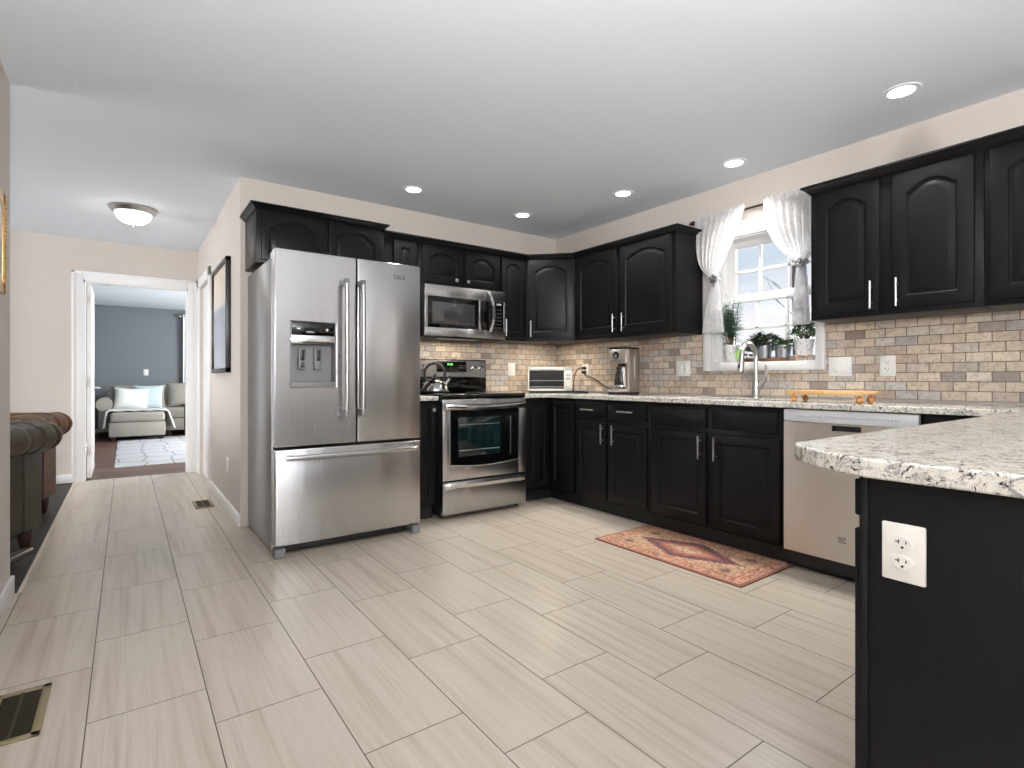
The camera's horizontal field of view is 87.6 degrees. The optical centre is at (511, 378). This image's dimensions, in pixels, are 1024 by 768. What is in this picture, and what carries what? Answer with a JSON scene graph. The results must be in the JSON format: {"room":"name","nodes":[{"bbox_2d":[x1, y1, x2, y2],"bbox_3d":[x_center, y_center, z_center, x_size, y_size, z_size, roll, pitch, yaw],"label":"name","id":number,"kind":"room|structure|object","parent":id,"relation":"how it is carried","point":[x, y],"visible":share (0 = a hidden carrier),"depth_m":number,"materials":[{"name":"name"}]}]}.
{"room":"kitchen","nodes":[
{"label":"kitchen","id":0,"kind":"room"},
{"bbox_2d":[0,60,9,592],"bbox_3d":[0.475,-0.190,-1.520,0.110,2.440,9.980,0,0,-36],"label":"wall","id":1,"kind":"structure","parent":0,"point":[4,83],"depth_m":2.44,"materials":[{"name":"beige paint"}]},
{"bbox_2d":[0,188,6,294],"bbox_3d":[-2.068,-0.605,2.108,0.015,0.450,0.740,0,0,-36],"label":"framed picture","id":2,"kind":"object","parent":1,"relation":"attached to","point":[3,197],"visible":1,"depth_m":2.37,"materials":[{"name":"brown metal"}]},
{"bbox_2d":[0,200,1,280],"bbox_3d":[-2.072,-0.605,2.105,0.005,0.350,0.640,0,0,-36],"label":"print","id":3,"kind":"object","parent":2,"relation":"attached to","point":[0,200],"depth_m":2.33},
{"bbox_2d":[0,575,14,618],"bbox_3d":[0.477,0.988,-1.509,0.125,0.085,9.995,0,0,-36],"label":"baseboard","id":4,"kind":"structure","parent":1,"relation":"attached to","point":[8,590],"depth_m":2.42,"materials":[{"name":"white"}]},
{"bbox_2d":[86,285,94,441],"bbox_3d":[-6.290,-0.190,7.780,0.120,2.440,6.020,0,0,-36],"label":"door","id":5,"kind":"structure","parent":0,"point":[86,285],"depth_m":8.01,"materials":[{"name":"white paint"}]},
{"bbox_2d":[10,230,197,481],"bbox_3d":[-5.648,-0.190,4.456,5.465,2.440,0.120,0,0,-36],"label":"wall","id":6,"kind":"structure","parent":0,"point":[41,265],"depth_m":5.22,"materials":[{"name":"beige paint"}]},
{"bbox_2d":[56,474,71,483],"bbox_3d":[-6.055,0.988,4.078,4.163,0.085,0.015,0,0,-36],"label":"baseboard","id":7,"kind":"structure","parent":6,"relation":"attached to","point":[60,479],"depth_m":5.25,"materials":[{"name":"white"}]},
{"bbox_2d":[72,270,196,482],"bbox_3d":[-4.207,-0.026,5.997,1.081,2.112,0.980,0,0,-36],"label":"door frame","id":8,"kind":"structure","parent":6,"relation":"in","point":[80,279],"depth_m":5.49,"materials":[{"name":"white wood"}]},
{"bbox_2d":[95,304,184,428],"bbox_3d":[-6.238,-0.190,11.378,4.180,2.440,0.150,0,0,-36],"label":"wall","id":9,"kind":"structure","parent":0,"point":[129,341],"depth_m":10.46,"materials":[{"name":"grey paint"}]},
{"bbox_3d":[-6.182,-1.270,11.246,1.443,0.056,0.128,0,0,-36],"label":"curtain rod","id":10,"kind":"object","parent":9,"relation":"attached to","visible":0},
{"bbox_2d":[183,315,184,382],"bbox_3d":[-6.368,-0.205,11.055,0.750,2.200,0.056,0,0,-36],"label":"window curtain","id":11,"kind":"object","parent":10,"relation":"hanging from","point":[183,315],"visible":0.05,"depth_m":10.87,"materials":[{"name":"fabric"}]},
{"bbox_2d":[198,183,236,510],"bbox_3d":[-2.689,-0.190,4.923,0.120,2.440,2.590,0,0,-36],"label":"wall","id":12,"kind":"structure","parent":0,"point":[220,242],"depth_m":4.32,"materials":[{"name":"beige paint"}]},
{"bbox_2d":[197,266,210,488],"bbox_3d":[-3.094,-0.015,5.420,0.085,2.090,1.010,0,0,-36],"label":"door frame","id":13,"kind":"structure","parent":12,"relation":"in","point":[206,276],"depth_m":5.53,"materials":[{"name":"white wood"}]},
{"bbox_2d":[212,256,230,372],"bbox_3d":[-2.389,-0.492,4.375,0.034,0.880,0.830,0,0,-36],"label":"framed picture","id":14,"kind":"object","parent":12,"relation":"attached to","point":[221,276],"visible":1,"depth_m":4.27,"materials":[{"name":"black"}]},
{"bbox_2d":[214,264,224,368],"bbox_3d":[-2.383,-0.492,4.379,0.018,0.810,0.760,0,0,-36],"label":"print","id":15,"kind":"object","parent":14,"relation":"attached to","point":[219,273],"depth_m":4.40},
{"bbox_2d":[209,480,239,526],"bbox_3d":[-2.360,0.988,4.352,0.016,0.085,1.582,0,0,-36],"label":"baseboard","id":16,"kind":"structure","parent":12,"relation":"attached to","point":[235,516],"depth_m":4.17,"materials":[{"name":"white"}]},
{"bbox_2d":[226,457,228,472],"bbox_3d":[-2.220,0.670,4.164,0.009,0.118,0.075,0,0,-36],"label":"outlet","id":17,"kind":"object","parent":12,"relation":"attached to","point":[227,458],"visible":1,"depth_m":4.15,"materials":[{"name":"white plastic"}]},
{"bbox_2d":[237,176,555,526],"bbox_3d":[-0.766,-0.190,4.623,2.885,2.440,0.150,0,0,-36],"label":"wall","id":18,"kind":"structure","parent":0,"point":[399,220],"depth_m":3.99,"materials":[{"name":"beige paint"}]},
{"bbox_2d":[239,200,389,271],"bbox_3d":[-1.394,-0.941,3.815,0.931,0.381,0.419,0,0,-36],"label":"upper cabinet","id":19,"kind":"object","parent":18,"relation":"attached to","point":[268,226],"visible":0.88,"depth_m":3.61,"materials":[{"name":"black wood"}]},
{"bbox_2d":[383,230,419,266],"bbox_3d":[-0.937,-0.920,4.181,0.306,0.371,0.360,0,0,-36],"label":"upper cabinet","id":20,"kind":"object","parent":18,"relation":"attached to","point":[398,247],"visible":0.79,"depth_m":4.05,"materials":[{"name":"black wood"}]},
{"bbox_2d":[418,236,502,291],"bbox_3d":[-0.496,-0.922,4.495,0.772,0.368,0.368,0,0,-36],"label":"upper cabinet","id":21,"kind":"object","parent":18,"relation":"attached to","point":[440,262],"visible":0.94,"depth_m":4.35,"materials":[{"name":"black wood"}]},
{"bbox_2d":[420,283,504,341],"bbox_3d":[-0.465,-0.528,4.442,0.752,0.412,0.471,0,0,-36],"label":"microwave","id":22,"kind":"object","parent":21,"relation":"attached to","point":[447,313],"visible":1,"depth_m":4.27,"materials":[{"name":"silver metal"}]},
{"bbox_2d":[420,340,555,391],"bbox_3d":[-0.417,-0.113,4.776,2.120,0.554,0.010,0,0,-36],"label":"tiled wall","id":23,"kind":"structure","parent":18,"relation":"attached to","point":[497,356],"depth_m":4.99,"materials":[{"name":"tile"}]},
{"bbox_2d":[508,363,514,375],"bbox_3d":[-0.003,-0.091,5.063,0.080,0.120,0.010,0,0,-36],"label":"light switch","id":24,"kind":"object","parent":23,"relation":"attached to","point":[511,366],"visible":1,"depth_m":5.06,"materials":[{"name":"white plastic"}]},
{"bbox_2d":[486,250,527,342],"bbox_3d":[-0.065,-0.721,4.805,0.285,0.771,0.372,0,0,-36],"label":"upper cabinet","id":25,"kind":"object","parent":18,"relation":"attached to","point":[512,264],"visible":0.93,"depth_m":4.68,"materials":[{"name":"black wood"}]},
{"bbox_2d":[507,253,598,345],"bbox_3d":[0.375,-0.721,4.956,0.638,0.771,0.638,0,0,-36],"label":"upper cabinet","id":26,"kind":"object","parent":18,"relation":"attached to","point":[550,278],"visible":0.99,"depth_m":4.73,"materials":[{"name":"black wood"}]},
{"bbox_2d":[0,430,854,767],"bbox_3d":[-2.268,1.080,2.309,8.430,0.100,19.600,0,0,-36],"label":"floor","id":27,"kind":"structure","parent":0,"point":[165,632],"depth_m":2.06,"materials":[{"name":"tile"}]},
{"bbox_2d":[0,683,51,746],"bbox_3d":[-1.516,1.027,1.632,0.141,0.006,0.322,0,0,-36],"label":"floor vent","id":28,"kind":"object","parent":27,"relation":"in","point":[22,712],"visible":1,"depth_m":1.64,"materials":[{"name":"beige metal"}]},
{"bbox_2d":[0,688,42,740],"bbox_3d":[-1.516,1.027,1.632,0.097,0.004,0.278,0,0,-36],"label":"grille","id":29,"kind":"object","parent":28,"relation":"attached to","point":[21,712],"depth_m":1.64,"materials":[{"name":"brown metal"}]},
{"bbox_2d":[10,420,62,563],"bbox_3d":[-3.213,0.646,2.793,1.000,0.776,1.041,0,0,-13],"label":"sofa","id":30,"kind":"object","parent":27,"relation":"on","point":[28,439],"visible":0.73,"depth_m":3.14,"materials":[{"name":"brown leather"}]},
{"bbox_2d":[10,412,72,513],"bbox_3d":[-3.874,0.646,3.673,1.000,0.776,1.041,0,0,-13],"label":"leather armchair","id":31,"kind":"object","parent":27,"relation":"on","point":[48,458],"visible":0.3,"depth_m":4.09,"materials":[{"name":"brown leather"}]},
{"bbox_2d":[17,482,74,592],"bbox_3d":[-3.366,1.032,3.946,0.015,0.016,3.380,0,0,-36],"label":"edging","id":32,"kind":"object","parent":27,"relation":"on","point":[63,504],"visible":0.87,"depth_m":3.25,"materials":[{"name":"beige"}]},
{"bbox_2d":[95,382,184,440],"bbox_3d":[-6.103,0.548,10.124,2.830,0.967,1.760,0,0,-36],"label":"sectional sofa","id":33,"kind":"object","parent":27,"relation":"on","point":[125,423],"visible":0.29,"depth_m":9.28,"materials":[{"name":"grey fabric"}]},
{"bbox_2d":[113,387,148,408],"bbox_3d":[-6.977,0.365,9.788,0.552,0.437,0.204,0,0,-36],"label":"throw pillow","id":34,"kind":"object","parent":33,"relation":"on","point":[125,398],"visible":0.88,"depth_m":9.73,"materials":[{"name":"white fabric"}]},
{"bbox_2d":[110,410,164,422],"bbox_3d":[-6.633,0.637,9.457,0.760,0.165,1.300,0,0,-36],"label":"cushion","id":35,"kind":"object","parent":33,"relation":"on","point":[156,416],"depth_m":8.95,"materials":[{"name":"grey fabric"}]},
{"bbox_2d":[111,384,165,408],"bbox_3d":[-7.061,0.330,10.110,0.860,0.451,0.263,0,0,-36],"label":"cushion","id":36,"kind":"object","parent":33,"relation":"on","point":[113,386],"depth_m":10.00,"materials":[{"name":"grey fabric"}]},
{"bbox_2d":[102,407,175,428],"bbox_3d":[-6.491,0.684,9.304,1.027,0.340,0.855,0,0,-36],"label":"throw blanket","id":37,"kind":"object","parent":33,"relation":"on","point":[166,410],"visible":1,"depth_m":9.20,"materials":[{"name":"fabric"}]},
{"bbox_2d":[134,385,162,407],"bbox_3d":[-6.842,0.340,10.046,0.474,0.459,0.185,0,0,-36],"label":"throw pillow","id":38,"kind":"object","parent":33,"relation":"on","point":[154,400],"visible":0.67,"depth_m":10.05,"materials":[{"name":"fabric"}]},
{"bbox_2d":[163,407,183,417],"bbox_3d":[-6.151,0.630,10.225,0.890,0.180,0.720,0,0,-36],"label":"seat cushion","id":39,"kind":"object","parent":33,"relation":"on","point":[176,412],"depth_m":9.80,"materials":[{"name":"grey fabric"}]},
{"bbox_2d":[166,382,184,406],"bbox_3d":[-6.396,0.310,10.590,0.780,0.490,0.285,0,0,-36],"label":"cushion","id":40,"kind":"object","parent":33,"relation":"on","point":[175,392],"depth_m":10.38,"materials":[{"name":"grey fabric"}]},
{"bbox_2d":[114,436,184,467],"bbox_3d":[-4.718,1.027,8.311,2.310,0.008,3.600,0,0,-36],"label":"area rug","id":41,"kind":"object","parent":27,"relation":"on","point":[131,452],"visible":0.45,"depth_m":7.53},
{"bbox_2d":[180,404,184,434],"bbox_3d":[-5.713,0.739,9.653,0.450,0.567,0.380,0,0,-36],"label":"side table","id":42,"kind":"object","parent":41,"relation":"on","point":[182,405],"visible":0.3,"depth_m":9.68,"materials":[{"name":"black"}]},
{"bbox_2d":[192,499,214,508],"bbox_3d":[-2.538,1.027,4.390,0.134,0.006,0.310,0,0,-36],"label":"floor vent","id":43,"kind":"object","parent":27,"relation":"in","point":[199,504],"visible":1,"depth_m":4.37,"materials":[{"name":"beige metal"}]},
{"bbox_2d":[196,500,210,506],"bbox_3d":[-2.538,1.027,4.390,0.090,0.004,0.266,0,0,-36],"label":"grille","id":44,"kind":"object","parent":43,"relation":"attached to","point":[200,503],"depth_m":4.40,"materials":[{"name":"brown metal"}]},
{"bbox_2d":[248,247,420,558],"bbox_3d":[-1.206,0.138,3.627,0.918,1.785,0.908,0,0,-36],"label":"refrigerator","id":45,"kind":"object","parent":27,"relation":"on","point":[334,341],"visible":1,"depth_m":3.29,"materials":[{"name":"grey metal"}]},
{"bbox_2d":[414,401,435,518],"bbox_3d":[-0.810,0.594,4.085,0.222,0.872,0.650,0,0,-36],"label":"base cabinet","id":46,"kind":"object","parent":27,"relation":"on","point":[427,438],"visible":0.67,"depth_m":3.87,"materials":[{"name":"black wood"}]},
{"bbox_2d":[420,395,438,400],"bbox_3d":[-0.813,0.141,4.086,0.226,0.031,0.640,0,0,-36],"label":"countertop","id":47,"kind":"structure","parent":46,"relation":"on","point":[422,397],"depth_m":3.85,"materials":[{"name":"stone"}]},
{"bbox_2d":[420,359,525,517],"bbox_3d":[-0.368,0.430,4.332,0.767,1.200,0.748,0,0,-36],"label":"range","id":48,"kind":"object","parent":27,"relation":"on","point":[481,434],"visible":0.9,"depth_m":4.08,"materials":[{"name":"silver metal"}]},
{"bbox_2d":[420,362,451,392],"bbox_3d":[-0.624,-0.013,4.312,0.231,0.251,0.231,0,0,23],"label":"kettle","id":49,"kind":"object","parent":48,"relation":"on","point":[434,384],"visible":0.98,"depth_m":4.26,"materials":[{"name":"silver metal"}]},
{"bbox_2d":[420,392,524,398],"bbox_3d":[-0.382,0.131,4.348,0.762,0.035,0.625,0,0,-36],"label":"cooktop","id":50,"kind":"object","parent":48,"relation":"in","point":[450,395],"depth_m":4.14,"materials":[{"name":"black glass"}]},
{"bbox_2d":[523,398,580,504],"bbox_3d":[0.357,0.594,4.764,0.892,0.872,0.913,0,0,-36],"label":"base cabinet","id":51,"kind":"object","parent":27,"relation":"on","point":[550,471],"visible":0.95,"depth_m":4.45,"materials":[{"name":"black wood"}]},
{"bbox_2d":[511,392,1023,498],"bbox_3d":[0.680,0.141,2.872,2.568,0.031,4.358,0,0,-36],"label":"countertop","id":52,"kind":"structure","parent":51,"relation":"on","point":[984,454],"depth_m":1.04,"materials":[{"name":"stone"}]},
{"bbox_2d":[529,391,587,392],"bbox_3d":[0.418,0.119,4.873,0.520,0.013,0.270,0,0,0],"label":"baking tray","id":53,"kind":"object","parent":52,"relation":"on","point":[532,391],"visible":0.88,"depth_m":4.74,"materials":[{"name":"black"}]},
{"bbox_2d":[527,367,571,391],"bbox_3d":[0.338,0.008,4.842,0.394,0.224,0.273,0,0,0],"label":"toaster oven","id":54,"kind":"object","parent":53,"relation":"on","point":[538,378],"visible":1,"depth_m":4.74,"materials":[{"name":"white metal"}]},
{"bbox_2d":[608,347,639,394],"bbox_3d":[0.911,-0.066,4.359,0.185,0.383,0.211,0,0,40],"label":"coffee maker","id":55,"kind":"object","parent":52,"relation":"on","point":[626,380],"visible":1,"depth_m":4.30,"materials":[{"name":"silver metal"}]},
{"bbox_2d":[737,342,767,397],"bbox_3d":[1.567,-0.059,3.483,0.239,0.370,0.112,0,0,-36],"label":"faucet","id":56,"kind":"object","parent":52,"relation":"on","point":[757,385],"visible":0.99,"depth_m":3.52,"materials":[{"name":"grey metal"}]},
{"bbox_2d":[786,390,878,403],"bbox_3d":[1.702,0.094,2.853,0.178,0.064,0.388,0,0,-36],"label":"serving board","id":57,"kind":"object","parent":52,"relation":"on","point":[859,400],"visible":0.98,"depth_m":2.77,"materials":[{"name":"brown wood"}]},
{"bbox_2d":[576,399,656,525],"bbox_3d":[0.950,0.594,4.153,0.634,0.872,0.766,0,0,-36],"label":"base cabinet","id":58,"kind":"object","parent":27,"relation":"on","point":[614,438],"visible":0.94,"depth_m":3.95,"materials":[{"name":"black wood"}]},
{"bbox_2d":[595,524,793,587],"bbox_3d":[1.045,1.025,3.189,0.540,0.009,1.000,0,0,-37],"label":"rug","id":59,"kind":"object","parent":27,"relation":"on","point":[733,566],"visible":1,"depth_m":3.10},
{"bbox_2d":[652,402,791,562],"bbox_3d":[1.445,0.594,3.469,0.634,0.872,0.918,0,0,-36],"label":"base cabinet","id":60,"kind":"object","parent":27,"relation":"on","point":[718,470],"visible":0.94,"depth_m":3.25,"materials":[{"name":"black wood"}]},
{"bbox_2d":[784,408,923,581],"bbox_3d":[1.902,0.596,2.844,0.585,0.868,0.613,0,0,-36],"label":"dishwasher","id":61,"kind":"object","parent":27,"relation":"on","point":[821,520],"visible":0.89,"depth_m":2.76,"materials":[{"name":"silver metal"}]},
{"bbox_2d":[797,415,899,422],"bbox_3d":[1.666,0.197,2.673,0.001,0.012,0.470,0,0,-36],"label":"print","id":62,"kind":"object","parent":61,"relation":"attached to","point":[811,418],"depth_m":2.65,"materials":[{"name":"grey metal"}]},
{"bbox_2d":[855,476,1023,767],"bbox_3d":[1.521,0.594,1.231,1.958,0.872,0.559,0,0,-36],"label":"base cabinet","id":63,"kind":"object","parent":27,"relation":"on","point":[939,665],"visible":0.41,"depth_m":0.79,"materials":[{"name":"black wood"}]},
{"bbox_2d":[882,520,925,586],"bbox_3d":[0.604,0.269,0.825,0.009,0.090,0.058,0,0,-36],"label":"outlet","id":64,"kind":"object","parent":63,"relation":"attached to","point":[903,545],"visible":1,"depth_m":0.82,"materials":[{"name":"white plastic"}]},
{"bbox_2d":[893,537,911,550],"bbox_3d":[0.603,0.254,0.824,0.004,0.022,0.025,0,0,-36],"label":"receptacle","id":65,"kind":"object","parent":64,"relation":"attached to","point":[899,543],"depth_m":0.82,"materials":[{"name":"white"}]},
{"bbox_2d":[893,555,911,570],"bbox_3d":[0.603,0.284,0.824,0.004,0.022,0.025,0,0,-36],"label":"receptacle","id":66,"kind":"object","parent":64,"relation":"attached to","point":[900,562],"depth_m":0.82,"materials":[{"name":"white"}]},
{"bbox_2d":[924,414,979,424],"bbox_3d":[2.400,0.594,2.194,0.580,0.872,1.000,0,0,-36],"label":"base cabinet","id":67,"kind":"object","parent":27,"relation":"on","point":[928,418],"visible":0.09,"depth_m":2.38,"materials":[{"name":"black wood"}]},
{"bbox_2d":[0,0,1023,309],"bbox_3d":[-2.302,-1.470,2.272,8.530,0.120,19.620,0,0,-36],"label":"ceiling","id":68,"kind":"structure","parent":0,"point":[498,110],"depth_m":2.67,"materials":[{"name":"white paint"}]},
{"bbox_2d":[108,202,157,226],"bbox_3d":[-3.135,-1.335,4.422,0.336,0.157,0.336,0,0,-36],"label":"flush ceiling light","id":69,"kind":"object","parent":68,"relation":"attached to","point":[133,214],"visible":1,"depth_m":4.33,"materials":[{"name":"white glass"}]},
{"bbox_2d":[402,186,424,193],"bbox_3d":[-0.732,-1.407,3.973,0.164,0.005,0.164,0,0,-36],"label":"recessed light","id":70,"kind":"object","parent":68,"relation":"in","point":[409,189],"visible":1,"depth_m":3.96,"materials":[{"name":"white paint"}]},
{"bbox_2d":[406,187,420,191],"bbox_3d":[-0.732,-1.407,3.973,0.110,0.002,0.110,0,0,-36],"label":"diffuser","id":71,"kind":"object","parent":70,"relation":"attached to","point":[408,189],"depth_m":3.96,"materials":[{"name":"white"}]},
{"bbox_2d":[513,212,531,217],"bbox_3d":[0.090,-1.407,4.591,0.164,0.005,0.164,0,0,-36],"label":"recessed light","id":72,"kind":"object","parent":68,"relation":"in","point":[519,214],"visible":1,"depth_m":4.59,"materials":[{"name":"white paint"}]},
{"bbox_2d":[516,214,528,216],"bbox_3d":[0.090,-1.407,4.591,0.110,0.002,0.110,0,0,-36],"label":"diffuser","id":73,"kind":"object","parent":72,"relation":"attached to","point":[517,215],"depth_m":4.59,"materials":[{"name":"white"}]},
{"bbox_2d":[612,190,633,197],"bbox_3d":[0.844,-1.407,4.059,0.164,0.005,0.164,0,0,-36],"label":"recessed light","id":74,"kind":"object","parent":68,"relation":"in","point":[621,193],"visible":1,"depth_m":4.05,"materials":[{"name":"white paint"}]},
{"bbox_2d":[616,192,629,195],"bbox_3d":[0.844,-1.407,4.059,0.110,0.002,0.110,0,0,-36],"label":"diffuser","id":75,"kind":"object","parent":74,"relation":"attached to","point":[617,193],"depth_m":4.06,"materials":[{"name":"white"}]},
{"bbox_2d":[721,158,747,168],"bbox_3d":[1.450,-1.407,3.486,0.164,0.005,0.164,0,0,-36],"label":"recessed light","id":76,"kind":"object","parent":68,"relation":"in","point":[735,162],"visible":1,"depth_m":3.48,"materials":[{"name":"white paint"}]},
{"bbox_2d":[725,160,742,166],"bbox_3d":[1.450,-1.407,3.486,0.110,0.002,0.110,0,0,-36],"label":"diffuser","id":77,"kind":"object","parent":76,"relation":"attached to","point":[730,163],"depth_m":3.48,"materials":[{"name":"white"}]},
{"bbox_2d":[881,82,921,100],"bbox_3d":[1.907,-1.407,2.615,0.164,0.005,0.164,0,0,-36],"label":"recessed light","id":78,"kind":"object","parent":68,"relation":"in","point":[903,90],"visible":1,"depth_m":2.61,"materials":[{"name":"white paint"}]},
{"bbox_2d":[888,86,914,96],"bbox_3d":[1.907,-1.407,2.615,0.110,0.002,0.110,0,0,-36],"label":"diffuser","id":79,"kind":"object","parent":78,"relation":"attached to","point":[899,91],"depth_m":2.61,"materials":[{"name":"white"}]},
{"bbox_2d":[556,88,1023,404],"bbox_3d":[3.618,-0.190,1.165,0.170,2.440,10.890,0,0,-36],"label":"wall","id":80,"kind":"structure","parent":0,"point":[1004,112],"depth_m":3.33,"materials":[{"name":"beige paint"}]},
{"bbox_2d":[573,223,701,341],"bbox_3d":[0.987,-0.721,4.339,0.372,0.771,1.113,0,0,-36],"label":"upper cabinet","id":81,"kind":"object","parent":80,"relation":"attached to","point":[646,285],"visible":0.98,"depth_m":4.09,"materials":[{"name":"black wood"}]},
{"bbox_2d":[689,203,762,225],"bbox_3d":[1.657,-1.173,3.663,0.082,0.034,1.001,0,0,-36],"label":"curtain rod","id":82,"kind":"object","parent":80,"relation":"attached to","point":[692,223],"visible":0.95,"depth_m":3.66,"materials":[{"name":"grey"}]},
{"bbox_2d":[695,203,744,333],"bbox_3d":[1.486,-0.775,3.832,0.086,0.881,0.395,0,0,-27],"label":"lace curtain","id":83,"kind":"object","parent":82,"relation":"hanging from","point":[714,243],"visible":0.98,"depth_m":3.85,"materials":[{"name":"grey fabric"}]},
{"bbox_2d":[709,274,716,286],"bbox_3d":[1.445,-0.708,3.845,0.025,0.094,0.064,0,0,-36],"label":"flower","id":84,"kind":"object","parent":83,"relation":"on","point":[712,277],"depth_m":3.84,"materials":[{"name":"grey metal"}]},
{"bbox_2d":[763,179,827,324],"bbox_3d":[1.796,-0.780,3.401,0.086,0.870,0.400,0,0,-43],"label":"lace curtain","id":85,"kind":"object","parent":82,"relation":"hanging from","point":[787,217],"visible":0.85,"depth_m":3.38,"materials":[{"name":"white fabric"}]},
{"bbox_2d":[795,257,804,270],"bbox_3d":[1.804,-0.721,3.349,0.025,0.094,0.064,0,0,-36],"label":"flower","id":86,"kind":"object","parent":85,"relation":"on","point":[800,261],"depth_m":3.35,"materials":[{"name":"silver metal"}]},
{"bbox_2d":[703,215,824,370],"bbox_3d":[1.758,-0.584,3.712,0.200,1.052,0.861,0,0,-36],"label":"window","id":87,"kind":"structure","parent":80,"relation":"in","point":[713,352],"depth_m":3.77,"materials":[{"name":"white"}]},
{"bbox_2d":[719,296,742,362],"bbox_3d":[1.588,-0.362,3.892,0.171,0.485,0.204,0,0,-36],"label":"potted herb","id":88,"kind":"object","parent":87,"relation":"on","point":[731,352],"visible":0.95,"depth_m":3.87,"materials":[{"name":"green plant"}]},
{"bbox_2d":[723,345,739,362],"bbox_3d":[1.598,-0.182,3.892,0.118,0.125,0.118,0,0,-36],"label":"pot","id":89,"kind":"object","parent":88,"relation":"on","point":[731,352],"depth_m":3.85,"materials":[{"name":"ceramic"}]},
{"bbox_2d":[744,357,794,361],"bbox_3d":[1.762,-0.131,3.661,0.105,0.022,0.340,0,0,-36],"label":"tray","id":90,"kind":"object","parent":87,"relation":"on","point":[784,358],"visible":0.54,"depth_m":3.60,"materials":[{"name":"brown wood"}]},
{"bbox_2d":[744,346,752,356],"bbox_3d":[1.662,-0.181,3.770,0.096,0.122,0.114,0,0,-36],"label":"trailing plant","id":91,"kind":"object","parent":90,"relation":"on","point":[748,348],"visible":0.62,"depth_m":3.76,"materials":[{"name":"green plant"}]},
{"bbox_2d":[741,331,786,357],"bbox_3d":[1.738,-0.236,3.691,0.166,0.207,0.328,0,0,-33],"label":"potted succulent","id":92,"kind":"object","parent":90,"relation":"on","point":[764,349],"visible":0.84,"depth_m":3.65,"materials":[{"name":"metal"}]},
{"bbox_2d":[756,345,771,357],"bbox_3d":[1.742,-0.182,3.692,0.112,0.100,0.112,0,0,-36],"label":"pot","id":93,"kind":"object","parent":92,"relation":"on","point":[764,351],"depth_m":3.65,"materials":[{"name":"silver metal"}]},
{"bbox_2d":[769,337,794,357],"bbox_3d":[1.821,-0.205,3.590,0.161,0.146,0.278,0,0,-36],"label":"ivy","id":94,"kind":"object","parent":90,"relation":"on","point":[781,351],"visible":0.84,"depth_m":3.55,"materials":[{"name":"plant"}]},
{"bbox_2d":[774,345,791,357],"bbox_3d":[1.819,-0.179,3.586,0.112,0.095,0.112,0,0,-36],"label":"pot","id":95,"kind":"object","parent":94,"relation":"on","point":[781,351],"depth_m":3.55,"materials":[{"name":"silver metal"}]},
{"bbox_2d":[792,355,814,360],"bbox_3d":[1.900,-0.138,3.474,0.080,0.036,0.110,0,0,-36],"label":"plant stand","id":96,"kind":"object","parent":87,"relation":"on","point":[796,356],"visible":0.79,"depth_m":3.45,"materials":[{"name":"beige wood"}]},
{"bbox_2d":[785,321,815,354],"bbox_3d":[1.906,-0.273,3.478,0.179,0.233,0.233,0,0,-36],"label":"potted plant","id":97,"kind":"object","parent":96,"relation":"on","point":[804,346],"visible":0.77,"depth_m":3.44,"materials":[{"name":"green plant"}]},
{"bbox_2d":[556,310,1023,402],"bbox_3d":[2.004,-0.138,3.244,0.010,0.504,5.310,0,0,-36],"label":"tiled wall","id":98,"kind":"structure","parent":80,"relation":"attached to","point":[977,356],"depth_m":3.07,"materials":[{"name":"tile"}]},
{"bbox_2d":[572,367,585,390],"bbox_3d":[0.613,0.000,5.028,0.157,0.230,0.078,0,0,-22],"label":"power cord","id":99,"kind":"object","parent":98,"relation":"attached to","point":[582,368],"visible":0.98,"depth_m":5.04,"materials":[{"name":"black plastic"}]},
{"bbox_2d":[582,364,588,376],"bbox_3d":[0.693,-0.082,5.043,0.009,0.120,0.080,0,0,-36],"label":"outlet","id":100,"kind":"object","parent":98,"relation":"attached to","point":[583,365],"visible":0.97,"depth_m":5.03,"materials":[{"name":"white plastic"}]},
{"bbox_2d":[582,371,612,388],"bbox_3d":[0.806,0.017,4.804,0.045,0.185,0.562,0,0,-31],"label":"power cord","id":101,"kind":"object","parent":98,"relation":"attached to","point":[583,372],"visible":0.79,"depth_m":4.87,"materials":[{"name":"black plastic"}]},
{"bbox_2d":[676,361,690,375],"bbox_3d":[1.333,-0.082,4.157,0.010,0.118,0.130,0,0,-36],"label":"light switch","id":102,"kind":"object","parent":98,"relation":"attached to","point":[683,368],"visible":1,"depth_m":4.15,"materials":[{"name":"white plastic"}]},
{"bbox_2d":[829,357,851,375],"bbox_3d":[1.992,-0.075,3.244,0.010,0.118,0.130,0,0,-36],"label":"light switch","id":103,"kind":"object","parent":98,"relation":"attached to","point":[838,366],"visible":1,"depth_m":3.24,"materials":[{"name":"white plastic"}]},
{"bbox_2d":[880,355,895,375],"bbox_3d":[2.139,-0.075,3.042,0.009,0.120,0.080,0,0,-36],"label":"outlet","id":104,"kind":"object","parent":98,"relation":"attached to","point":[887,362],"visible":1,"depth_m":3.04,"materials":[{"name":"white plastic"}]},
{"bbox_2d":[800,137,1000,323],"bbox_3d":[2.048,-0.721,2.871,0.372,0.771,0.810,0,0,-36],"label":"upper cabinet","id":105,"kind":"object","parent":80,"relation":"attached to","point":[904,238],"visible":0.98,"depth_m":2.71,"materials":[{"name":"black wood"}]},
{"bbox_2d":[982,125,1023,310],"bbox_3d":[2.521,-0.721,2.217,0.372,0.771,0.800,0,0,-36],"label":"upper cabinet","id":106,"kind":"object","parent":80,"relation":"attached to","point":[1004,150],"visible":1,"depth_m":2.39,"materials":[{"name":"black wood"}]},
{"label":"outside","id":107,"kind":"structure","parent":0,"visible":0},
{"bbox_3d":[24.047,1.580,29.721,66.200,0.100,100.000,0,0,-36],"label":"lawn","id":108,"kind":"structure","parent":107,"visible":0},
{"bbox_2d":[747,260,798,356],"bbox_3d":[4.733,-0.319,9.841,0.396,3.703,1.320,0,0,-24],"label":"bare tree","id":109,"kind":"object","parent":108,"relation":"on","point":[794,266],"visible":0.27,"depth_m":9.36,"materials":[{"name":"grey plant"}]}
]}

